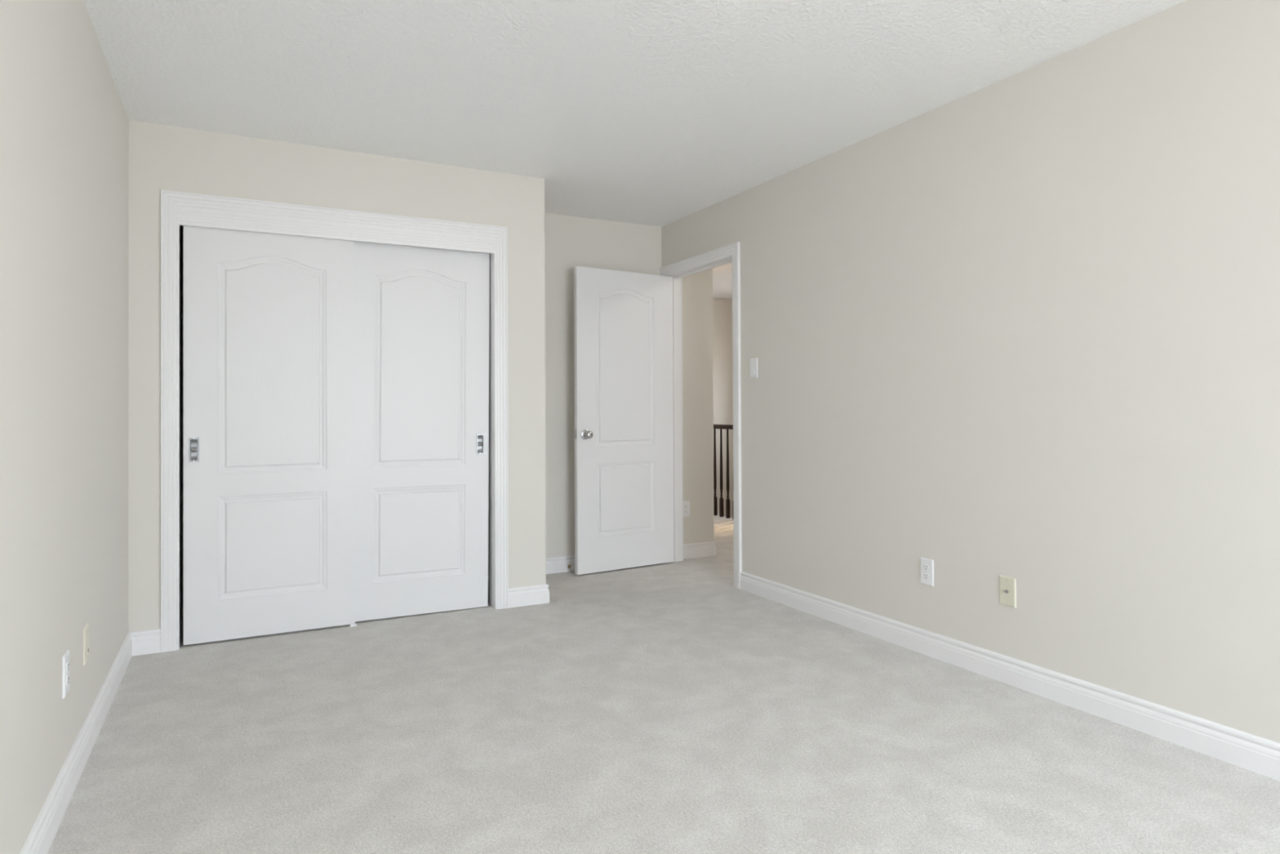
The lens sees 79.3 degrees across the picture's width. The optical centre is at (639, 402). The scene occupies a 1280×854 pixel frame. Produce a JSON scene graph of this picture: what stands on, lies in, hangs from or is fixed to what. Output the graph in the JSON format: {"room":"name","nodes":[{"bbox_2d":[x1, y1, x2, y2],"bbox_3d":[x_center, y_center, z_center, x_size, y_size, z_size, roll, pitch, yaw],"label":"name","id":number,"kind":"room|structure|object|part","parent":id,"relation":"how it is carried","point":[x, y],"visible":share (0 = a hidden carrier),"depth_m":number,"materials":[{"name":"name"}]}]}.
{"room":"empty bedroom","nodes":[
{"label":"empty bedroom","id":0,"kind":"room"},
{"bbox_2d":[0,0,128,853],"bbox_3d":[-1.059,-0.096,0.951,0.120,2.440,7.205,0,0,-28],"label":"wall","id":1,"kind":"structure","parent":0,"point":[64,120],"depth_m":2.10,"materials":[{"name":"beige paint"}]},
{"bbox_2d":[62,649,69,698],"bbox_3d":[-1.649,0.779,2.224,0.009,0.118,0.072,0,0,-28],"label":"wall outlet","id":2,"kind":"object","parent":1,"relation":"attached to","point":[66,656],"visible":1,"depth_m":2.21,"materials":[{"name":"white plastic"}]},
{"bbox_2d":[66,661,69,672],"bbox_3d":[-1.647,0.760,2.225,0.003,0.028,0.034,0,0,-28],"label":"receptacle","id":3,"kind":"object","parent":2,"relation":"attached to","point":[67,662],"depth_m":2.22,"materials":[{"name":"grey plastic"}]},
{"bbox_2d":[66,674,69,685],"bbox_3d":[-1.647,0.799,2.225,0.003,0.028,0.034,0,0,-28],"label":"receptacle","id":4,"kind":"object","parent":2,"relation":"attached to","point":[67,675],"depth_m":2.22,"materials":[{"name":"grey plastic"}]},
{"bbox_2d":[19,631,132,853],"bbox_3d":[-0.852,1.068,0.701,0.016,0.107,6.350,0,0,-28],"label":"baseboard","id":5,"kind":"structure","parent":1,"relation":"attached to","point":[40,838],"depth_m":2.29,"materials":[{"name":"white paint"}]},
{"bbox_2d":[83,622,88,665],"bbox_3d":[-1.803,0.785,2.519,0.008,0.118,0.072,0,0,-28],"label":"phone jack","id":6,"kind":"object","parent":1,"relation":"attached to","point":[86,629],"visible":1,"depth_m":2.50,"materials":[{"name":"beige plastic"}]},
{"bbox_2d":[128,120,546,642],"bbox_3d":[-1.465,-0.071,4.038,2.013,2.440,0.115,0,0,-28],"label":"wall","id":7,"kind":"structure","parent":0,"point":[161,157],"depth_m":3.90,"materials":[{"name":"beige paint"}]},
{"bbox_2d":[129,628,160,655],"bbox_3d":[-2.266,1.095,3.535,0.126,0.107,0.016,0,0,-28],"label":"baseboard","id":8,"kind":"structure","parent":7,"relation":"attached to","point":[148,641],"depth_m":3.53,"materials":[{"name":"white paint"}]},
{"bbox_2d":[183,226,355,644],"bbox_3d":[-1.818,0.124,3.826,0.762,2.028,0.038,0,0,-28],"label":"door","id":9,"kind":"structure","parent":7,"relation":"in","point":[269,466],"depth_m":3.80,"materials":[{"name":"white paint"}]},
{"bbox_3d":[-2.112,0.223,3.660,0.043,0.115,0.013,0,0,-28],"label":"flush pull","id":10,"kind":"part","parent":9,"relation":"part of","materials":[{"name":"silver metal"}]},
{"bbox_2d":[160,190,508,652],"bbox_3d":[-1.505,0.083,4.005,1.658,2.133,0.133,0,0,-28],"label":"door frame","id":11,"kind":"structure","parent":7,"relation":"attached to","point":[171,202],"depth_m":3.80,"materials":[{"name":"white paint"}]},
{"bbox_2d":[179,208,494,253],"bbox_3d":[-1.487,-0.872,3.969,1.512,0.078,0.025,0,0,-28],"label":"fascia board","id":12,"kind":"object","parent":7,"relation":"attached to","point":[188,217],"visible":1,"depth_m":3.91,"materials":[{"name":"white paint"}]},
{"bbox_2d":[354,241,489,621],"bbox_3d":[-1.198,0.127,4.194,0.762,2.028,0.038,0,-1,-28],"label":"door","id":13,"kind":"structure","parent":7,"relation":"in","point":[421,314],"depth_m":4.18,"materials":[{"name":"white paint"}]},
{"bbox_3d":[-0.898,0.231,4.338,0.043,0.115,0.013,0,-1,-28],"label":"flush pull","id":14,"kind":"part","parent":13,"relation":"part of","materials":[{"name":"silver metal"}]},
{"bbox_2d":[508,583,549,608],"bbox_3d":[-0.801,1.098,4.713,0.244,0.107,0.751,0,0,-28],"label":"baseboard","id":15,"kind":"structure","parent":7,"relation":"attached to","point":[522,596],"depth_m":4.38,"materials":[{"name":"white paint"}]},
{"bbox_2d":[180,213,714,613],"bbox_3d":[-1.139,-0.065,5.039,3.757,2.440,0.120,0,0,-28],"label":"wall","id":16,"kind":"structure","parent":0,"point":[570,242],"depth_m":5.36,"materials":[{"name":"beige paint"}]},
{"bbox_2d":[546,555,574,573],"bbox_3d":[-0.352,1.100,5.361,1.182,0.107,0.016,0,0,-28],"label":"baseboard","id":17,"kind":"structure","parent":16,"relation":"attached to","point":[553,564],"depth_m":5.25,"materials":[{"name":"white paint"}]},
{"bbox_2d":[683,500,689,516],"bbox_3d":[0.341,0.786,5.729,0.072,0.118,0.009,0,0,-28],"label":"wall outlet","id":18,"kind":"object","parent":16,"relation":"attached to","point":[686,503],"visible":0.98,"depth_m":5.73,"materials":[{"name":"white plastic"}]},
{"bbox_2d":[84,0,1186,298],"bbox_3d":[0.948,-1.364,3.698,6.220,0.120,10.200,0,0,-28],"label":"ceiling","id":19,"kind":"structure","parent":0,"point":[652,113],"depth_m":3.06,"materials":[{"name":"white paint"}]},
{"bbox_2d":[47,515,1279,853],"bbox_3d":[0.421,1.276,3.398,5.005,0.280,10.200,0,0,-28],"label":"floor","id":20,"kind":"structure","parent":0,"point":[673,707],"depth_m":2.52,"materials":[{"name":"grey carpet"}]},
{"bbox_2d":[347,622,357,626],"bbox_3d":[-1.496,1.134,4.013,0.040,0.030,0.105,0,0,-28],"label":"guide","id":21,"kind":"object","parent":20,"relation":"on","point":[355,624],"visible":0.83,"depth_m":3.97,"materials":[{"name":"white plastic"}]},
{"bbox_2d":[713,424,733,519],"bbox_3d":[0.902,0.598,7.785,0.110,1.136,2.635,0,0,-28],"label":"stair railing","id":22,"kind":"object","parent":20,"relation":"on","point":[721,427],"visible":0.12,"depth_m":7.90,"materials":[{"name":"brown wood"}]},
{"bbox_3d":[0.888,0.244,7.812,0.066,0.045,2.580,0,0,-28],"label":"handrail","id":23,"kind":"part","parent":22,"relation":"part of","materials":[{"name":"brown wood"}]},
{"bbox_2d":[712,297,733,517],"bbox_3d":[0.244,1.308,8.988,2.583,5.140,0.120,0,0,-28],"label":"wall","id":24,"kind":"structure","parent":0,"point":[722,307],"depth_m":9.33,"materials":[{"name":"paint"}]},
{"bbox_2d":[661,0,1279,742],"bbox_3d":[1.881,-0.097,2.483,0.120,2.440,7.205,0,0,-28],"label":"wall","id":25,"kind":"structure","parent":0,"point":[1024,326],"depth_m":2.96,"materials":[{"name":"beige paint"}]},
{"bbox_2d":[573,266,674,574],"bbox_3d":[-0.103,0.117,5.357,0.798,2.048,0.176,0,-1,-33],"label":"door","id":26,"kind":"structure","parent":25,"relation":"in","point":[624,351],"depth_m":5.33,"materials":[{"name":"white paint"}]},
{"bbox_3d":[-0.361,0.212,5.158,0.067,0.067,0.013,0,-1,-33],"label":"knob","id":27,"kind":"part","parent":26,"relation":"part of","materials":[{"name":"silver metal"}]},
{"bbox_2d":[659,241,742,588],"bbox_3d":[0.446,0.080,5.237,0.156,2.138,0.997,0,0,-28],"label":"door frame","id":28,"kind":"structure","parent":25,"relation":"attached to","point":[733,250],"depth_m":5.19,"materials":[{"name":"white paint"}]},
{"bbox_2d":[750,357,757,377],"bbox_3d":[0.681,-0.208,4.642,0.012,0.118,0.072,0,0,-28],"label":"light switch","id":29,"kind":"object","parent":25,"relation":"attached to","point":[753,362],"visible":1,"depth_m":4.64,"materials":[{"name":"white plastic"}]},
{"bbox_2d":[920,557,933,586],"bbox_3d":[1.290,0.761,3.479,0.009,0.118,0.072,0,0,-28],"label":"wall outlet","id":30,"kind":"object","parent":25,"relation":"attached to","point":[926,565],"visible":1,"depth_m":3.47,"materials":[{"name":"white plastic"}]},
{"bbox_2d":[923,564,928,570],"bbox_3d":[1.288,0.742,3.478,0.003,0.028,0.034,0,0,-28],"label":"receptacle","id":31,"kind":"object","parent":30,"relation":"attached to","point":[926,566],"depth_m":3.48,"materials":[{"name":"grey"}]},
{"bbox_2d":[923,573,928,579],"bbox_3d":[1.288,0.781,3.477,0.003,0.028,0.034,0,0,-28],"label":"receptacle","id":32,"kind":"object","parent":30,"relation":"attached to","point":[926,575],"depth_m":3.48,"materials":[{"name":"grey plastic"}]},
{"bbox_2d":[1000,574,1016,608],"bbox_3d":[1.476,0.760,3.112,0.017,0.118,0.072,0,0,-28],"label":"cable jack","id":33,"kind":"object","parent":25,"relation":"attached to","point":[1007,584],"visible":1,"depth_m":3.11,"materials":[{"name":"beige plastic"}]},
{"bbox_2d":[739,571,1279,781],"bbox_3d":[2.028,1.065,2.055,0.016,0.107,6.092,0,0,-28],"label":"baseboard","id":34,"kind":"structure","parent":25,"relation":"attached to","point":[1253,753],"depth_m":2.92,"materials":[{"name":"white paint"}]},
{"bbox_3d":[-0.190,-0.054,7.154,0.120,2.440,2.755,0,0,-28],"label":"wall","id":35,"kind":"structure","parent":0,"visible":0},
{"bbox_2d":[683,541,716,559],"bbox_3d":[-0.228,1.112,7.047,0.320,0.107,2.891,0,0,-28],"label":"baseboard","id":36,"kind":"structure","parent":35,"relation":"attached to","point":[700,549],"depth_m":5.77,"materials":[{"name":"white paint"}]}
]}

